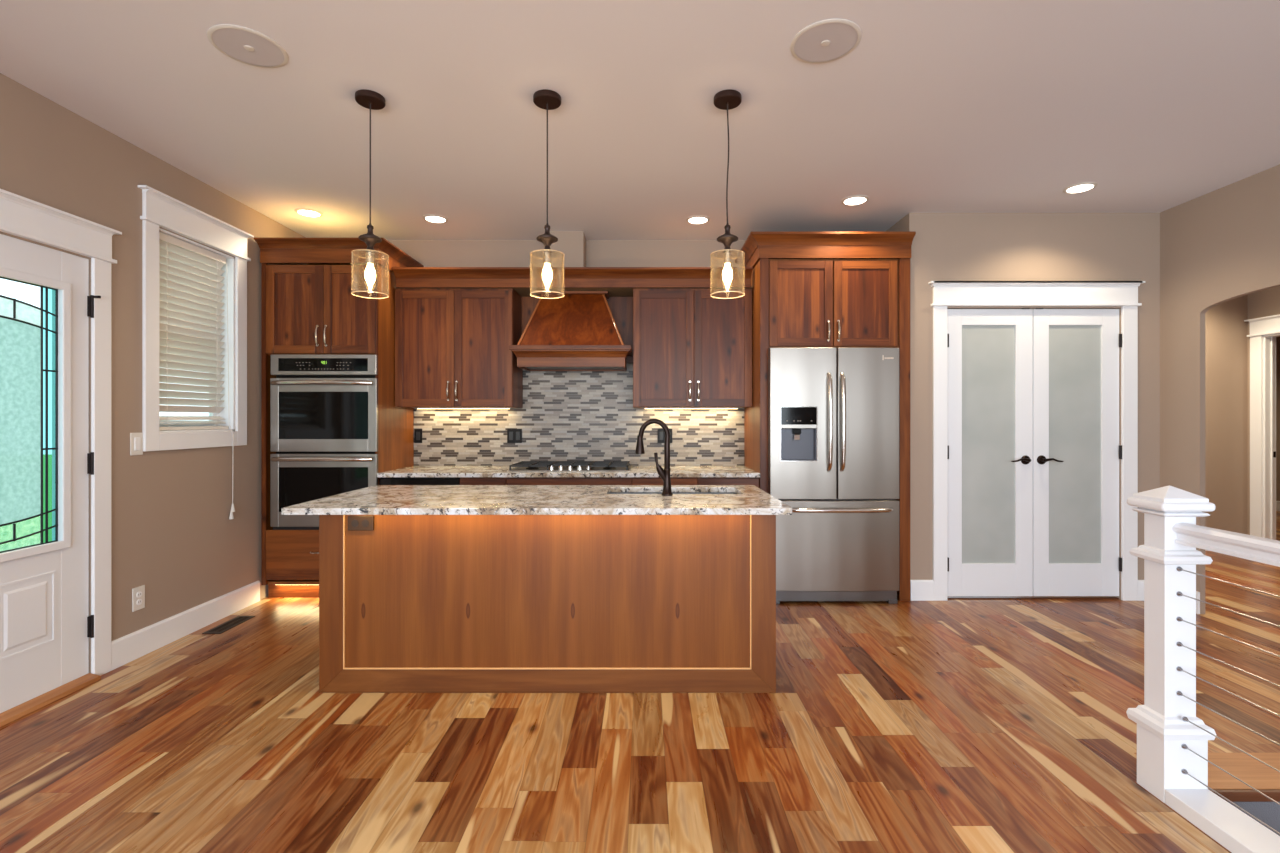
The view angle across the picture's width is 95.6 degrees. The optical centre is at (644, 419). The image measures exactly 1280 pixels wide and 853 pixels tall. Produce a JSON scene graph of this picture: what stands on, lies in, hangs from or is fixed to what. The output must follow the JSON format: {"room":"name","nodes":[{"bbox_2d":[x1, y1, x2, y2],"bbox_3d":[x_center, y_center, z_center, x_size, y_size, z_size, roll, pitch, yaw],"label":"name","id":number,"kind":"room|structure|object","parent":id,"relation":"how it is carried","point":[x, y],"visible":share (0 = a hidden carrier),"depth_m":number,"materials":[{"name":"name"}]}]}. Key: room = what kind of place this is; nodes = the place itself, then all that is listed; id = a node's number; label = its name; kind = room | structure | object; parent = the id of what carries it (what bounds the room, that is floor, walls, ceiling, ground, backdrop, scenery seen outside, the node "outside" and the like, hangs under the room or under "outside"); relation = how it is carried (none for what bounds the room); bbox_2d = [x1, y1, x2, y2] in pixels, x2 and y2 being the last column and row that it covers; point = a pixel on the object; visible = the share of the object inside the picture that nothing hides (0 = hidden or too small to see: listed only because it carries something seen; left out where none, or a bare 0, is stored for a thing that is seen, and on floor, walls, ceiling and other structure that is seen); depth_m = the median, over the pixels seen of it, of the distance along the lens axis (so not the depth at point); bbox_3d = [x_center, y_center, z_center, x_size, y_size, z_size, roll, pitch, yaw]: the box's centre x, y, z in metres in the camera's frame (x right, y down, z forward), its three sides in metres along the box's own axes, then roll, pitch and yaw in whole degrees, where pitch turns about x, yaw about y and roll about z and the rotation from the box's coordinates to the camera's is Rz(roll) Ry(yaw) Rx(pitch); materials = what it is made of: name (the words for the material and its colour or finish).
{"room":"kitchen","nodes":[
{"label":"kitchen","id":0,"kind":"room"},
{"bbox_2d":[0,73,307,672],"bbox_3d":[-2.795,-0.097,0.665,0.140,2.740,8.330,0,0,0],"label":"wall","id":1,"kind":"structure","parent":0,"point":[173,534],"depth_m":3.13,"materials":[{"name":"beige paint"}]},
{"bbox_2d":[0,234,100,712],"bbox_3d":[-2.727,0.227,2.398,0.095,2.032,0.919,0,0,0],"label":"door","id":2,"kind":"structure","parent":1,"relation":"in","point":[46,625],"depth_m":2.64,"materials":[{"name":"white paint"}]},
{"bbox_2d":[0,673,100,726],"bbox_3d":[-2.768,1.258,2.393,0.194,0.030,0.916,0,0,0],"label":"trim","id":3,"kind":"structure","parent":1,"relation":"attached to","point":[25,708],"depth_m":2.61,"materials":[{"name":"brown wood"}]},
{"bbox_2d":[0,189,121,675],"bbox_3d":[-2.702,0.155,2.393,0.045,2.235,1.157,0,0,0],"label":"trim","id":4,"kind":"structure","parent":1,"relation":"attached to","point":[20,216],"depth_m":2.87,"materials":[{"name":"white paint"}]},
{"bbox_2d":[130,433,142,454],"bbox_3d":[-2.720,0.128,3.105,0.011,0.120,0.074,0,0,0],"label":"light switch","id":5,"kind":"object","parent":1,"relation":"attached to","point":[136,439],"visible":1,"depth_m":3.10,"materials":[{"name":"white plastic"}]},
{"bbox_2d":[132,585,144,611],"bbox_3d":[-2.720,0.958,3.117,0.010,0.124,0.074,0,0,0],"label":"wall outlet","id":6,"kind":"object","parent":1,"relation":"attached to","point":[138,593],"visible":1,"depth_m":3.11,"materials":[{"name":"white plastic"}]},
{"bbox_2d":[111,581,259,670],"bbox_3d":[-2.717,1.202,3.514,0.016,0.143,1.137,0,0,0],"label":"baseboard","id":7,"kind":"structure","parent":1,"relation":"attached to","point":[125,649],"depth_m":3.38,"materials":[{"name":"white paint"}]},
{"bbox_2d":[138,185,253,451],"bbox_3d":[-2.702,-0.545,3.545,0.045,1.433,0.860,0,0,0],"label":"trim","id":8,"kind":"structure","parent":1,"relation":"attached to","point":[159,209],"depth_m":3.33,"materials":[{"name":"white paint"}]},
{"bbox_2d":[159,228,234,432],"bbox_3d":[-2.791,-0.503,3.545,0.128,1.152,0.620,0,0,0],"label":"window","id":9,"kind":"structure","parent":1,"relation":"in","point":[229,346],"depth_m":3.84,"materials":[{"name":"white paint"}]},
{"bbox_2d":[159,232,234,518],"bbox_3d":[-2.744,-0.209,3.541,0.112,1.712,0.579,0,0,0],"label":"window blind","id":10,"kind":"object","parent":9,"relation":"attached to","point":[190,278],"visible":0.78,"depth_m":3.53,"materials":[{"name":"white plastic"}]},
{"bbox_2d":[550,231,585,266],"bbox_3d":[-0.620,-1.197,4.617,0.284,0.540,0.225,0,0,0],"label":"wall","id":11,"kind":"structure","parent":0,"point":[572,244],"depth_m":4.50,"materials":[{"name":"beige paint"}]},
{"bbox_2d":[388,240,754,363],"bbox_3d":[-0.427,-0.097,4.780,4.595,2.740,0.100,0,0,0],"label":"wall","id":12,"kind":"structure","parent":0,"point":[430,253],"depth_m":4.73,"materials":[{"name":"beige paint"}]},
{"bbox_2d":[395,288,522,407],"bbox_3d":[-1.440,-0.546,4.524,0.886,0.896,0.410,0,0,0],"label":"upper cabinet","id":13,"kind":"object","parent":12,"relation":"attached to","point":[452,350],"visible":0.98,"depth_m":4.37,"materials":[{"name":"brown wood"}]},
{"bbox_2d":[416,408,510,408],"bbox_3d":[-1.455,-0.093,4.650,0.756,0.008,0.024,0,0,0],"label":"light","id":14,"kind":"object","parent":13,"relation":"attached to","point":[416,408],"visible":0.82,"depth_m":4.64,"materials":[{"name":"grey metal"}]},
{"bbox_2d":[509,291,632,370],"bbox_3d":[-0.544,-0.692,4.471,0.902,0.600,0.513,0,0,0],"label":"range hood","id":15,"kind":"object","parent":12,"relation":"attached to","point":[578,330],"visible":0.97,"depth_m":4.34,"materials":[{"name":"brown wood"}]},
{"bbox_2d":[509,345,631,355],"bbox_3d":[-0.546,-0.529,4.442,0.887,0.033,0.454,0,0,0],"label":"mantel shelf","id":16,"kind":"object","parent":15,"relation":"attached to","point":[517,349],"depth_m":4.22,"materials":[{"name":"brown wood"}]},
{"bbox_2d":[414,364,743,465],"bbox_3d":[-0.537,-0.044,4.725,2.694,0.832,0.008,0,0,0],"label":"backsplash","id":17,"kind":"structure","parent":12,"relation":"attached to","point":[564,415],"depth_m":4.72,"materials":[{"name":"beige tile"}]},
{"bbox_2d":[414,429,421,442],"bbox_3d":[-1.845,0.129,4.717,0.065,0.116,0.009,0,0,0],"label":"outlet plate","id":18,"kind":"object","parent":17,"relation":"attached to","point":[417,432],"visible":1,"depth_m":4.71,"materials":[{"name":"black plastic"}]},
{"bbox_2d":[416,432,419,439],"bbox_3d":[-1.845,0.129,4.714,0.032,0.068,0.004,0,0,0],"label":"receptacle","id":19,"kind":"object","parent":18,"relation":"attached to","point":[417,433],"depth_m":4.71,"materials":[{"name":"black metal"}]},
{"bbox_2d":[507,429,521,442],"bbox_3d":[-1.061,0.129,4.717,0.120,0.116,0.009,0,0,0],"label":"outlet plate","id":20,"kind":"object","parent":17,"relation":"attached to","point":[513,435],"visible":1,"depth_m":4.71,"materials":[{"name":"black plastic"}]},
{"bbox_2d":[509,432,519,439],"bbox_3d":[-1.061,0.129,4.714,0.088,0.068,0.004,0,0,0],"label":"receptacle","id":21,"kind":"object","parent":20,"relation":"attached to","point":[512,435],"depth_m":4.71,"materials":[{"name":"black plastic"}]},
{"bbox_2d":[658,429,671,442],"bbox_3d":[0.162,0.129,4.717,0.120,0.116,0.009,0,0,0],"label":"outlet plate","id":22,"kind":"object","parent":17,"relation":"attached to","point":[661,434],"visible":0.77,"depth_m":4.71,"materials":[{"name":"black plastic"}]},
{"bbox_2d":[659,432,662,439],"bbox_3d":[0.162,0.129,4.714,0.088,0.068,0.004,0,0,0],"label":"receptacle","id":23,"kind":"object","parent":22,"relation":"attached to","point":[660,433],"depth_m":4.71,"materials":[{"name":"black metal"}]},
{"bbox_2d":[633,288,751,407],"bbox_3d":[0.359,-0.546,4.524,0.900,0.896,0.410,0,0,0],"label":"upper cabinet","id":24,"kind":"object","parent":12,"relation":"attached to","point":[692,348],"visible":0.98,"depth_m":4.37,"materials":[{"name":"brown wood"}]},
{"bbox_2d":[392,267,752,296],"bbox_3d":[-0.537,-1.061,4.503,2.692,0.133,0.451,0,0,0],"label":"crown molding","id":25,"kind":"structure","parent":24,"relation":"on","point":[618,281],"depth_m":4.34,"materials":[{"name":"brown wood"}]},
{"bbox_2d":[644,408,738,408],"bbox_3d":[0.370,-0.093,4.650,0.762,0.008,0.024,0,0,0],"label":"light","id":26,"kind":"object","parent":24,"relation":"attached to","point":[644,408],"visible":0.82,"depth_m":4.64,"materials":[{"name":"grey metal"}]},
{"bbox_2d":[0,0,1279,239],"bbox_3d":[3.200,-1.517,2.400,12.200,0.100,12.000,0,0,0],"label":"ceiling","id":27,"kind":"structure","parent":0,"point":[939,106],"depth_m":2.65,"materials":[{"name":"white paint"}]},
{"bbox_2d":[207,24,287,67],"bbox_3d":[-1.558,-1.463,2.281,0.264,0.008,0.264,0,0,0],"label":"ceiling speaker","id":28,"kind":"object","parent":27,"relation":"attached to","point":[245,45],"visible":1,"depth_m":2.27,"materials":[{"name":"beige plastic"}]},
{"bbox_2d":[294,208,322,216],"bbox_3d":[-2.376,-1.461,4.101,0.176,0.012,0.176,0,0,0],"label":"recessed light","id":29,"kind":"object","parent":27,"relation":"in","point":[307,212],"visible":1,"depth_m":4.08,"materials":[{"name":"beige"}]},
{"bbox_2d":[351,89,388,298],"bbox_3d":[-1.248,-1.017,2.635,0.156,0.900,0.156,0,0,0],"label":"pendant lamp","id":30,"kind":"object","parent":27,"relation":"hanging from","point":[369,99],"visible":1,"depth_m":2.62,"materials":[{"name":"brown metal"}]},
{"bbox_2d":[366,252,374,264],"bbox_3d":[-1.248,-0.732,2.635,0.038,0.047,0.038,0,0,0],"label":"socket","id":31,"kind":"object","parent":30,"relation":"attached to","point":[370,256],"depth_m":2.62,"materials":[{"name":"beige metal"}]},
{"bbox_2d":[423,214,447,222],"bbox_3d":[-1.525,-1.461,4.223,0.176,0.012,0.176,0,0,0],"label":"recessed light","id":32,"kind":"object","parent":27,"relation":"in","point":[433,218],"visible":1,"depth_m":4.20,"materials":[{"name":"white"}]},
{"bbox_2d":[530,89,564,298],"bbox_3d":[-0.444,-1.017,2.635,0.156,0.900,0.156,0,0,0],"label":"pendant lamp","id":33,"kind":"object","parent":27,"relation":"hanging from","point":[545,99],"visible":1,"depth_m":2.62,"materials":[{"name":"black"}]},
{"bbox_2d":[543,252,551,264],"bbox_3d":[-0.444,-0.732,2.635,0.038,0.047,0.038,0,0,0],"label":"socket","id":34,"kind":"object","parent":33,"relation":"attached to","point":[547,256],"depth_m":2.62,"materials":[{"name":"beige metal"}]},
{"bbox_2d":[686,215,709,223],"bbox_3d":[0.388,-1.461,4.244,0.176,0.012,0.176,0,0,0],"label":"recessed light","id":35,"kind":"object","parent":27,"relation":"in","point":[698,219],"visible":1,"depth_m":4.22,"materials":[{"name":"white"}]},
{"bbox_2d":[710,89,744,298],"bbox_3d":[0.375,-1.017,2.635,0.156,0.900,0.156,0,0,0],"label":"pendant lamp","id":36,"kind":"object","parent":27,"relation":"hanging from","point":[728,99],"visible":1,"depth_m":2.62,"materials":[{"name":"brown metal"}]},
{"bbox_2d":[723,252,731,264],"bbox_3d":[0.375,-0.732,2.635,0.038,0.047,0.038,0,0,0],"label":"socket","id":37,"kind":"object","parent":36,"relation":"attached to","point":[727,256],"depth_m":2.62,"materials":[{"name":"beige metal"}]},
{"bbox_2d":[790,19,861,63],"bbox_3d":[0.701,-1.463,2.251,0.264,0.008,0.264,0,0,0],"label":"ceiling speaker","id":38,"kind":"object","parent":27,"relation":"attached to","point":[824,41],"visible":1,"depth_m":2.24,"materials":[{"name":"beige plastic"}]},
{"bbox_2d":[841,195,868,204],"bbox_3d":[1.400,-1.461,3.868,0.176,0.012,0.176,0,0,0],"label":"recessed light","id":39,"kind":"object","parent":27,"relation":"in","point":[855,199],"visible":1,"depth_m":3.85,"materials":[{"name":"white"}]},
{"bbox_2d":[1063,182,1097,193],"bbox_3d":[2.745,-1.461,3.660,0.176,0.012,0.176,0,0,0],"label":"recessed light","id":40,"kind":"object","parent":27,"relation":"in","point":[1085,186],"visible":1,"depth_m":3.64,"materials":[{"name":"white"}]},
{"bbox_2d":[0,511,1279,852],"bbox_3d":[3.150,1.273,2.350,12.100,0.001,11.900,0,0,0],"label":"floor","id":41,"kind":"structure","parent":0,"point":[951,725],"depth_m":2.28,"materials":[{"name":"brown wood"}]},
{"bbox_2d":[202,616,254,633],"bbox_3d":[-2.580,1.271,3.605,0.110,0.004,0.310,0,0,0],"label":"floor vent","id":42,"kind":"object","parent":41,"relation":"in","point":[223,627],"visible":1,"depth_m":3.59,"materials":[{"name":"brown metal"}]},
{"bbox_2d":[254,238,423,597],"bbox_3d":[-2.252,0.007,4.365,0.895,2.532,0.727,0,0,0],"label":"tall cabinet","id":43,"kind":"object","parent":41,"relation":"on","point":[311,308],"visible":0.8,"depth_m":4.09,"materials":[{"name":"brown wood"}]},
{"bbox_2d":[273,584,318,584],"bbox_3d":[-2.288,1.168,4.132,0.705,0.008,0.024,0,0,0],"label":"light","id":44,"kind":"object","parent":43,"relation":"attached to","point":[273,584],"visible":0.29,"depth_m":4.12,"materials":[{"name":"yellow plastic"}]},
{"bbox_2d":[270,354,377,529],"bbox_3d":[-2.256,0.156,4.338,0.744,1.234,0.665,0,0,0],"label":"double oven","id":45,"kind":"object","parent":43,"relation":"in","point":[324,407],"visible":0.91,"depth_m":4.07,"materials":[{"name":"silver metal"}]},
{"bbox_2d":[379,477,459,484],"bbox_3d":[-1.597,0.790,4.406,0.567,0.765,0.608,0,0,0],"label":"dishwasher","id":46,"kind":"object","parent":41,"relation":"on","point":[383,480],"visible":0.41,"depth_m":4.10,"materials":[{"name":"black plastic"}]},
{"bbox_2d":[380,477,459,478],"bbox_3d":[-1.597,0.790,4.416,0.567,0.765,0.588,0,0,0],"label":"control panel","id":47,"kind":"object","parent":46,"relation":"in","point":[380,477],"depth_m":4.12,"materials":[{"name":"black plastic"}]},
{"bbox_2d":[460,477,506,484],"bbox_3d":[-1.147,0.839,4.390,0.329,0.868,0.656,0,0,0],"label":"base cabinet","id":48,"kind":"object","parent":41,"relation":"on","point":[463,480],"visible":0.02,"depth_m":4.10,"materials":[{"name":"brown wood"}]},
{"bbox_2d":[319,515,775,692],"bbox_3d":[-0.455,0.838,3.016,2.131,0.870,0.627,0,0,0],"label":"kitchen island","id":49,"kind":"object","parent":41,"relation":"on","point":[409,603],"visible":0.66,"depth_m":2.71,"materials":[{"name":"brown wood"}]},
{"bbox_2d":[348,516,373,530],"bbox_3d":[-1.325,0.481,2.706,0.119,0.068,0.016,0,0,0],"label":"island outlet","id":50,"kind":"object","parent":49,"relation":"attached to","point":[355,523],"visible":1,"depth_m":2.70,"materials":[{"name":"brown plastic"}]},
{"bbox_2d":[351,520,358,526],"bbox_3d":[-1.349,0.481,2.699,0.034,0.034,0.002,0,0,0],"label":"receptacle","id":51,"kind":"object","parent":50,"relation":"attached to","point":[354,523],"depth_m":2.70,"materials":[{"name":"black plastic"}]},
{"bbox_2d":[362,520,368,526],"bbox_3d":[-1.301,0.481,2.699,0.034,0.034,0.002,0,0,0],"label":"receptacle","id":52,"kind":"object","parent":50,"relation":"attached to","point":[365,523],"depth_m":2.70,"materials":[{"name":"black plastic"}]},
{"bbox_2d":[281,485,791,514],"bbox_3d":[-0.459,0.388,2.889,2.174,0.029,0.873,0,0,0],"label":"island countertop","id":53,"kind":"structure","parent":49,"relation":"on","point":[376,499],"depth_m":2.65,"materials":[{"name":"stone"}]},
{"bbox_2d":[635,419,672,495],"bbox_3d":[0.044,0.183,2.889,0.191,0.380,0.058,0,0,12],"label":"faucet","id":54,"kind":"object","parent":53,"relation":"on","point":[664,473],"visible":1,"depth_m":2.87,"materials":[{"name":"black metal"}]},
{"bbox_2d":[609,492,736,493],"bbox_3d":[0.151,0.509,3.075,0.753,0.212,0.336,0,0,0],"label":"sink","id":55,"kind":"object","parent":53,"relation":"in","point":[609,492],"visible":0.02,"depth_m":3.22,"materials":[{"name":"silver metal"}]},
{"bbox_2d":[506,477,631,484],"bbox_3d":[-0.537,0.839,4.390,0.891,0.868,0.656,0,0,0],"label":"base cabinet","id":56,"kind":"object","parent":41,"relation":"on","point":[510,480],"visible":0.02,"depth_m":4.10,"materials":[{"name":"brown wood"}]},
{"bbox_2d":[377,466,759,476],"bbox_3d":[-0.537,0.389,4.396,2.694,0.031,0.645,0,0,0],"label":"countertop","id":57,"kind":"structure","parent":56,"relation":"on","point":[413,471],"depth_m":4.12,"materials":[{"name":"stone"}]},
{"bbox_2d":[507,461,631,471],"bbox_3d":[-0.552,0.351,4.425,0.895,0.044,0.470,0,0,0],"label":"gas cooktop","id":58,"kind":"object","parent":57,"relation":"in","point":[523,466],"visible":1,"depth_m":4.29,"materials":[{"name":"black metal"}]},
{"bbox_2d":[632,477,696,484],"bbox_3d":[0.140,0.839,4.390,0.463,0.868,0.656,0,0,0],"label":"base cabinet","id":59,"kind":"object","parent":41,"relation":"on","point":[635,480],"visible":0.04,"depth_m":4.10,"materials":[{"name":"brown wood"}]},
{"bbox_2d":[697,477,758,487],"bbox_3d":[0.590,0.839,4.390,0.438,0.868,0.656,0,0,0],"label":"base cabinet","id":60,"kind":"object","parent":41,"relation":"on","point":[700,480],"visible":0.02,"depth_m":4.10,"materials":[{"name":"brown wood"}]},
{"bbox_2d":[735,232,915,600],"bbox_3d":[1.300,-0.014,4.365,1.137,2.574,0.727,0,0,0],"label":"tall cabinet","id":61,"kind":"object","parent":41,"relation":"on","point":[810,289],"visible":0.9,"depth_m":4.08,"materials":[{"name":"brown wood"}]},
{"bbox_2d":[768,347,898,603],"bbox_3d":[1.309,0.387,4.306,0.894,1.772,0.747,0,0,0],"label":"refrigerator","id":62,"kind":"object","parent":41,"relation":"on","point":[833,412],"visible":0.93,"depth_m":3.99,"materials":[{"name":"grey metal"}]},
{"bbox_2d":[1126,485,1215,802],"bbox_3d":[1.794,0.748,1.984,0.177,1.049,0.154,0,0,0],"label":"newel post","id":63,"kind":"object","parent":41,"relation":"on","point":[1162,731],"visible":0.98,"depth_m":1.94,"materials":[{"name":"white paint"}]},
{"bbox_2d":[1172,522,1279,566],"bbox_3d":[1.800,0.377,0.596,0.068,0.068,2.692,0,0,0],"label":"handrail","id":64,"kind":"object","parent":63,"relation":"attached to","point":[1249,547],"visible":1,"depth_m":1.76,"materials":[{"name":"white paint"}]},
{"bbox_2d":[1176,691,1279,745],"bbox_3d":[1.787,0.914,0.597,0.017,0.017,2.693,0,0,0],"label":"cable","id":65,"kind":"object","parent":63,"relation":"attached to","point":[1179,693],"visible":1,"depth_m":1.79,"materials":[{"name":"silver metal"}]},
{"bbox_2d":[1176,666,1279,716],"bbox_3d":[1.787,0.833,0.597,0.017,0.017,2.693,0,0,0],"label":"cable","id":66,"kind":"object","parent":63,"relation":"attached to","point":[1178,668],"visible":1,"depth_m":1.78,"materials":[{"name":"silver metal"}]},
{"bbox_2d":[1176,642,1279,686],"bbox_3d":[1.787,0.750,0.597,0.017,0.017,2.693,0,0,0],"label":"cable","id":67,"kind":"object","parent":63,"relation":"attached to","point":[1179,644],"visible":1,"depth_m":1.79,"materials":[{"name":"silver metal"}]},
{"bbox_2d":[1176,567,1279,597],"bbox_3d":[1.787,0.498,0.597,0.017,0.017,2.693,0,0,0],"label":"cable","id":68,"kind":"object","parent":63,"relation":"attached to","point":[1179,569],"visible":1,"depth_m":1.78,"materials":[{"name":"silver metal"}]},
{"bbox_2d":[1176,617,1279,656],"bbox_3d":[1.787,0.666,0.597,0.017,0.017,2.693,0,0,0],"label":"cable","id":69,"kind":"object","parent":63,"relation":"attached to","point":[1179,619],"visible":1,"depth_m":1.78,"materials":[{"name":"silver metal"}]},
{"bbox_2d":[1176,591,1279,626],"bbox_3d":[1.787,0.582,0.597,0.017,0.017,2.693,0,0,0],"label":"cable","id":70,"kind":"object","parent":63,"relation":"attached to","point":[1178,593],"visible":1,"depth_m":1.78,"materials":[{"name":"silver metal"}]},
{"bbox_2d":[1181,769,1279,834],"bbox_3d":[1.787,1.165,0.588,0.017,0.017,2.675,0,0,0],"label":"cable","id":71,"kind":"object","parent":63,"relation":"attached to","point":[1184,771],"visible":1,"depth_m":1.78,"materials":[{"name":"silver metal"}]},
{"bbox_2d":[1181,744,1279,804],"bbox_3d":[1.787,1.082,0.588,0.017,0.017,2.675,0,0,0],"label":"cable","id":72,"kind":"object","parent":63,"relation":"attached to","point":[1184,746],"visible":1,"depth_m":1.78,"materials":[{"name":"silver metal"}]},
{"bbox_2d":[1182,716,1279,771],"bbox_3d":[1.787,0.990,0.587,0.017,0.017,2.673,0,0,0],"label":"cable","id":73,"kind":"object","parent":63,"relation":"attached to","point":[1185,719],"visible":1,"depth_m":1.78,"materials":[{"name":"silver metal"}]},
{"bbox_2d":[1165,789,1279,852],"bbox_3d":[1.796,1.248,0.587,0.145,0.049,2.674,0,0,0],"label":"trim","id":74,"kind":"structure","parent":41,"relation":"on","point":[1236,831],"depth_m":1.78,"materials":[{"name":"white paint"}]},
{"bbox_2d":[879,213,1159,599],"bbox_3d":[2.773,-0.097,4.416,1.807,2.740,0.628,0,0,0],"label":"wall","id":75,"kind":"structure","parent":0,"point":[945,246],"depth_m":4.10,"materials":[{"name":"beige paint"}]},
{"bbox_2d":[910,580,933,600],"bbox_3d":[1.953,1.202,4.094,0.162,0.143,0.016,0,0,0],"label":"baseboard","id":76,"kind":"structure","parent":75,"relation":"attached to","point":[920,590],"depth_m":4.09,"materials":[{"name":"white paint"}]},
{"bbox_2d":[947,309,1032,595],"bbox_3d":[2.439,0.232,4.102,0.620,2.037,0.090,0,0,0],"label":"door","id":77,"kind":"structure","parent":75,"relation":"in","point":[990,351],"depth_m":4.13,"materials":[{"name":"white paint"}]},
{"bbox_2d":[947,596,1118,598],"bbox_3d":[2.749,1.269,4.142,1.236,0.008,0.040,0,0,0],"label":"threshold","id":78,"kind":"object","parent":75,"relation":"attached to","point":[948,597],"depth_m":4.13,"materials":[{"name":"wood"}]},
{"bbox_2d":[928,281,1144,600],"bbox_3d":[2.752,0.150,4.114,1.496,2.246,0.115,0,0,0],"label":"trim","id":79,"kind":"structure","parent":75,"relation":"attached to","point":[1124,294],"depth_m":4.08,"materials":[{"name":"white paint"}]},
{"bbox_2d":[1033,309,1121,595],"bbox_3d":[3.062,0.232,4.102,0.613,2.037,0.090,0,0,0],"label":"door","id":80,"kind":"structure","parent":75,"relation":"in","point":[1077,451],"depth_m":4.11,"materials":[{"name":"white paint"}]},
{"bbox_2d":[1160,164,1279,613],"bbox_3d":[3.659,1.003,0.301,0.035,4.940,7.602,0,0,0],"label":"wall","id":81,"kind":"structure","parent":0,"point":[1221,245],"depth_m":3.83,"materials":[{"name":"beige paint"}]},
{"bbox_2d":[1138,580,1199,613],"bbox_3d":[3.557,1.202,3.954,0.169,0.143,0.296,0,0,0],"label":"baseboard","id":82,"kind":"structure","parent":81,"relation":"attached to","point":[1140,582],"depth_m":4.09,"materials":[{"name":"white paint"}]},
{"bbox_2d":[1135,753,1279,789],"bbox_3d":[2.756,1.287,2.108,1.773,0.032,0.217,0,0,0],"label":"trim","id":83,"kind":"structure","parent":81,"relation":"attached to","point":[1246,768],"depth_m":2.10,"materials":[{"name":"brown wood"}]},
{"bbox_2d":[1210,790,1279,801],"bbox_3d":[2.756,1.287,1.988,1.773,0.032,0.025,0,0,0],"label":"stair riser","id":84,"kind":"structure","parent":81,"relation":"attached to","point":[1232,795],"depth_m":1.98,"materials":[{"name":"wood"}]},
{"bbox_2d":[1228,802,1279,835],"bbox_3d":[2.756,2.389,0.917,1.771,2.168,2.165,0,0,0],"label":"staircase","id":85,"kind":"structure","parent":81,"relation":"attached to","point":[1268,813],"depth_m":2.00,"materials":[{"name":"grey carpet"}]},
{"bbox_2d":[1205,294,1247,534],"bbox_3d":[4.814,-0.097,5.700,2.273,2.740,0.100,0,0,0],"label":"wall","id":86,"kind":"structure","parent":0,"point":[1226,331],"depth_m":5.65,"materials":[{"name":"beige paint"}]},
{"bbox_2d":[1248,286,1279,534],"bbox_3d":[5.921,-0.097,3.775,0.103,2.740,3.750,0,0,0],"label":"wall","id":87,"kind":"structure","parent":0,"point":[1263,303],"depth_m":5.57,"materials":[{"name":"beige paint"}]},
{"bbox_2d":[1244,314,1279,536],"bbox_3d":[5.847,0.151,5.079,0.045,2.243,1.124,0,0,0],"label":"trim","id":88,"kind":"structure","parent":87,"relation":"attached to","point":[1259,327],"depth_m":5.54,"materials":[{"name":"white paint"}]},
{"bbox_2d":[1263,333,1279,539],"bbox_3d":[5.921,0.234,5.079,0.106,2.078,0.858,0,0,0],"label":"trim","id":89,"kind":"structure","parent":87,"relation":"attached to","point":[1269,341],"depth_m":5.49,"materials":[{"name":"white paint"}]},
{"bbox_2d":[1276,337,1279,500],"bbox_3d":[7.535,-0.097,5.850,3.330,2.740,4.700,0,0,0],"label":"wall","id":90,"kind":"structure","parent":0,"point":[1277,338],"depth_m":8.10,"materials":[{"name":"beige paint"}]},
{"bbox_2d":[1276,501,1279,510],"bbox_3d":[7.537,1.202,8.092,3.127,0.143,0.016,0,0,0],"label":"baseboard","id":91,"kind":"structure","parent":90,"relation":"attached to","point":[1277,502],"depth_m":8.08,"materials":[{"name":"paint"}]},
{"label":"outside","id":92,"kind":"structure","parent":0,"visible":0},
{"bbox_2d":[0,454,51,550],"bbox_3d":[-16.450,1.523,6.000,27.100,0.200,36.000,0,0,0],"label":"lawn","id":93,"kind":"structure","parent":92,"point":[30,526],"depth_m":7.61,"materials":[{"name":"green plant"}]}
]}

